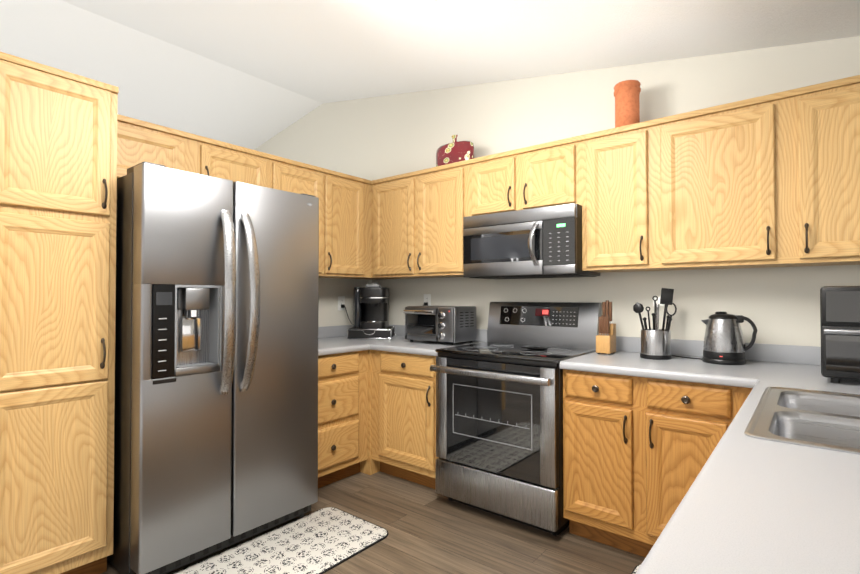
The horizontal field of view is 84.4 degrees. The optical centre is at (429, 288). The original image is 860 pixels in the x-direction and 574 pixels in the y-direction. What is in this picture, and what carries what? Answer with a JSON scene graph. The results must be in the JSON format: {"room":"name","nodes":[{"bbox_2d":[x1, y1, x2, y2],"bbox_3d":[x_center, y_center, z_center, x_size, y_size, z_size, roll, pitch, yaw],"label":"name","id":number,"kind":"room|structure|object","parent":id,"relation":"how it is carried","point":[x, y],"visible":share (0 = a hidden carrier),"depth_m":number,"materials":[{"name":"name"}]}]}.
{"room":"kitchen","nodes":[
{"label":"kitchen","id":0,"kind":"room"},
{"bbox_2d":[318,278,371,326],"bbox_3d":[-1.683,0.221,2.790,0.120,2.100,3.600,-1,-1,39],"label":"wall","id":1,"kind":"structure","parent":0,"point":[331,290],"depth_m":3.84,"materials":[{"name":"beige paint"}]},
{"bbox_2d":[117,114,268,187],"bbox_3d":[-1.437,-0.697,2.752,0.324,0.334,0.943,-1,-1,39],"label":"upper cabinet","id":2,"kind":"object","parent":1,"relation":"attached to","point":[138,141],"depth_m":2.63,"materials":[{"name":"brown wood"}]},
{"bbox_2d":[269,154,372,278],"bbox_3d":[-0.857,-0.472,3.471,0.324,0.762,0.910,-1,-1,39],"label":"upper cabinet","id":3,"kind":"object","parent":1,"relation":"attached to","point":[345,200],"depth_m":3.46,"materials":[{"name":"brown wood"}]},
{"bbox_2d":[338,296,353,324],"bbox_3d":[-0.678,0.181,3.854,0.111,0.240,0.089,-1,-1,39],"label":"outlet","id":4,"kind":"object","parent":1,"relation":"attached to","point":[341,303],"visible":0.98,"depth_m":3.87,"materials":[{"name":"white plastic"}]},
{"bbox_2d":[100,471,645,573],"bbox_3d":[-1.806,1.270,0.769,10.200,0.060,7.120,-1,-1,39],"label":"floor","id":5,"kind":"structure","parent":0,"point":[430,530],"depth_m":2.38,"materials":[{"name":"wood"}]},
{"bbox_2d":[0,52,118,573],"bbox_3d":[-1.748,0.184,2.083,0.662,2.152,0.465,-1,-1,39],"label":"pantry cabinet","id":6,"kind":"object","parent":5,"relation":"on","point":[58,167],"visible":1,"depth_m":1.92,"materials":[{"name":"brown wood"}]},
{"bbox_2d":[107,161,318,573],"bbox_3d":[-1.185,0.371,2.526,0.914,1.792,0.905,-1,-1,39],"label":"refrigerator","id":7,"kind":"object","parent":5,"relation":"on","point":[216,380],"visible":0.96,"depth_m":2.17,"materials":[{"name":"grey metal"}]},
{"bbox_2d":[172,507,387,573],"bbox_3d":[-0.858,1.254,2.023,0.508,0.010,1.502,-1,-1,39],"label":"area rug","id":8,"kind":"object","parent":5,"relation":"on","point":[322,540],"visible":0.98,"depth_m":2.30,"materials":[{"name":"white fabric"}]},
{"bbox_2d":[318,350,367,487],"bbox_3d":[-0.835,0.846,3.216,0.653,0.862,0.596,-1,-1,39],"label":"base cabinet","id":9,"kind":"object","parent":5,"relation":"on","point":[342,415],"visible":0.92,"depth_m":3.08,"materials":[{"name":"brown wood"}]},
{"bbox_2d":[360,350,438,488],"bbox_3d":[-0.233,0.850,3.497,1.239,0.862,0.662,-1,-1,39],"label":"base cabinet","id":10,"kind":"object","parent":5,"relation":"on","point":[402,415],"visible":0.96,"depth_m":3.09,"materials":[{"name":"brown wood"}]},
{"bbox_2d":[430,302,601,535],"bbox_3d":[0.516,0.677,2.827,0.766,1.188,0.736,-1,-1,39],"label":"range","id":11,"kind":"object","parent":5,"relation":"on","point":[499,422],"visible":0.96,"depth_m":2.61,"materials":[{"name":"silver metal"}]},
{"bbox_2d":[631,564,640,573],"bbox_3d":[0.881,1.249,1.728,0.443,0.010,0.822,-1,-1,39],"label":"area rug","id":12,"kind":"object","parent":5,"relation":"on","point":[636,568],"visible":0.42,"depth_m":2.11,"materials":[{"name":"white fabric"}]},
{"bbox_2d":[563,369,752,556],"bbox_3d":[1.173,0.833,2.367,0.829,0.862,0.662,-1,-1,39],"label":"base cabinet","id":13,"kind":"object","parent":5,"relation":"on","point":[637,452],"visible":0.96,"depth_m":2.19,"materials":[{"name":"brown wood"}]},
{"bbox_3d":[1.041,0.814,1.082,0.664,0.862,2.825,-1,-1,39],"label":"base cabinet","id":14,"kind":"object","parent":5,"relation":"on","visible":0},
{"bbox_2d":[318,327,365,355],"bbox_3d":[-0.851,0.352,3.207,0.648,0.126,0.564,-1,-1,39],"label":"countertop","id":15,"kind":"structure","parent":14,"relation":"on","point":[330,340],"depth_m":3.35,"materials":[{"name":"laminate"}]},
{"bbox_2d":[322,324,486,355],"bbox_3d":[-0.234,0.356,3.502,1.239,0.126,0.668,-1,-1,39],"label":"countertop","id":16,"kind":"structure","parent":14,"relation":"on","point":[398,343],"depth_m":3.28,"materials":[{"name":"laminate"}]},
{"bbox_2d":[347,326,394,338],"bbox_3d":[-0.458,0.346,3.753,0.335,0.078,0.332,0,-1,1],"label":"tray","id":17,"kind":"object","parent":16,"relation":"on","point":[359,333],"visible":0.85,"depth_m":3.59,"materials":[{"name":"black"}]},
{"bbox_2d":[354,283,388,328],"bbox_3d":[-0.460,0.132,3.748,0.255,0.348,0.326,0,-1,1],"label":"coffee maker","id":18,"kind":"object","parent":17,"relation":"on","point":[371,305],"visible":1,"depth_m":3.66,"materials":[{"name":"black plastic"}]},
{"bbox_2d":[403,305,475,344],"bbox_3d":[0.063,0.250,3.338,0.431,0.256,0.318,-1,-1,39],"label":"toaster oven","id":19,"kind":"object","parent":16,"relation":"on","point":[453,325],"visible":1,"depth_m":3.23,"materials":[{"name":"silver metal"}]},
{"bbox_2d":[560,336,757,383],"bbox_3d":[1.170,0.340,2.386,0.811,0.126,0.648,-1,-1,39],"label":"countertop","id":20,"kind":"structure","parent":14,"relation":"on","point":[626,360],"depth_m":2.31,"materials":[{"name":"laminate"}]},
{"bbox_2d":[596,300,615,354],"bbox_3d":[1.005,0.217,2.708,0.080,0.304,0.110,-1,-1,39],"label":"knife block","id":21,"kind":"object","parent":20,"relation":"on","point":[606,340],"visible":1,"depth_m":2.68,"materials":[{"name":"brown wood"}]},
{"bbox_2d":[633,288,676,359],"bbox_3d":[1.192,0.180,2.514,0.221,0.371,0.152,-1,-1,39],"label":"utensil holder","id":22,"kind":"object","parent":20,"relation":"on","point":[655,342],"visible":1,"depth_m":2.47,"materials":[{"name":"silver metal"}]},
{"bbox_2d":[672,311,757,364],"bbox_3d":[1.408,0.238,2.396,0.411,0.252,0.225,-1,-1,39],"label":"electric kettle","id":23,"kind":"object","parent":20,"relation":"on","point":[723,344],"visible":0.98,"depth_m":2.28,"materials":[{"name":"silver metal"}]},
{"bbox_2d":[636,344,859,573],"bbox_3d":[1.105,0.319,1.020,0.798,0.126,2.858,-1,-1,39],"label":"countertop","id":24,"kind":"structure","parent":14,"relation":"on","point":[749,505],"depth_m":0.76,"materials":[{"name":"laminate"}]},
{"bbox_2d":[744,387,859,454],"bbox_3d":[1.192,0.434,1.232,0.564,0.186,0.774,-1,-1,39],"label":"sink","id":25,"kind":"object","parent":24,"relation":"in","point":[818,419],"visible":0.58,"depth_m":1.32,"materials":[{"name":"silver metal"}]},
{"bbox_2d":[820,286,859,382],"bbox_3d":[1.730,0.172,1.777,0.416,0.365,0.413,-1,-1,39],"label":"air fryer oven","id":26,"kind":"object","parent":24,"relation":"on","point":[840,327],"visible":1,"depth_m":1.75,"materials":[{"name":"black plastic"}]},
{"bbox_2d":[0,0,859,149],"bbox_3d":[-1.844,-1.287,0.761,10.440,1.306,7.240,-1,-1,39],"label":"ceiling","id":27,"kind":"structure","parent":0,"point":[252,74],"depth_m":3.06,"materials":[{"name":"white paint"}]},
{"bbox_2d":[254,36,859,346],"bbox_3d":[0.387,-0.293,3.521,10.200,3.150,0.120,-1,-1,39],"label":"wall","id":28,"kind":"structure","parent":0,"point":[375,138],"depth_m":2.96,"materials":[{"name":"beige paint"}]},
{"bbox_2d":[373,160,468,278],"bbox_3d":[-0.014,-0.471,3.558,0.923,0.762,0.324,-1,-1,39],"label":"upper cabinet","id":29,"kind":"object","parent":28,"relation":"attached to","point":[418,215],"depth_m":3.39,"materials":[{"name":"brown wood"}]},
{"bbox_2d":[436,135,473,166],"bbox_3d":[0.177,-0.979,3.411,0.324,0.248,0.136,-1,-1,39],"label":"vase","id":30,"kind":"object","parent":29,"relation":"on","point":[454,151],"visible":0.73,"depth_m":3.33,"materials":[{"name":"ceramic"}]},
{"bbox_2d":[423,294,430,305],"bbox_3d":[-0.039,0.108,3.739,0.072,0.134,0.062,-1,-1,39],"label":"outlet","id":31,"kind":"object","parent":28,"relation":"attached to","point":[427,299],"visible":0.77,"depth_m":3.75,"materials":[{"name":"white plastic"}]},
{"bbox_2d":[469,135,580,215],"bbox_3d":[0.646,-0.664,3.031,0.769,0.392,0.324,-1,-1,39],"label":"upper cabinet","id":32,"kind":"object","parent":28,"relation":"attached to","point":[547,174],"depth_m":2.87,"materials":[{"name":"brown wood"}]},
{"bbox_2d":[463,203,599,278],"bbox_3d":[0.612,-0.270,2.966,0.746,0.394,0.454,-1,-1,39],"label":"microwave","id":33,"kind":"object","parent":32,"relation":"attached to","point":[542,242],"visible":0.98,"depth_m":2.79,"materials":[{"name":"silver metal"}]},
{"bbox_2d":[581,119,656,272],"bbox_3d":[1.094,-0.484,2.668,0.381,0.762,0.324,-1,-1,39],"label":"upper cabinet","id":34,"kind":"object","parent":28,"relation":"attached to","point":[619,164],"depth_m":2.53,"materials":[{"name":"brown wood"}]},
{"bbox_2d":[614,80,640,127],"bbox_3d":[1.107,-1.006,2.664,0.142,0.279,0.142,-1,-1,39],"label":"terracotta vase","id":35,"kind":"object","parent":34,"relation":"on","point":[627,102],"visible":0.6,"depth_m":2.61,"materials":[{"name":"orange ceramic"}]},
{"bbox_2d":[657,75,859,270],"bbox_3d":[1.668,-0.491,2.206,1.092,0.762,0.324,-1,-1,39],"label":"upper cabinet","id":36,"kind":"object","parent":28,"relation":"attached to","point":[770,180],"depth_m":2.14,"materials":[{"name":"brown wood"}]}
]}

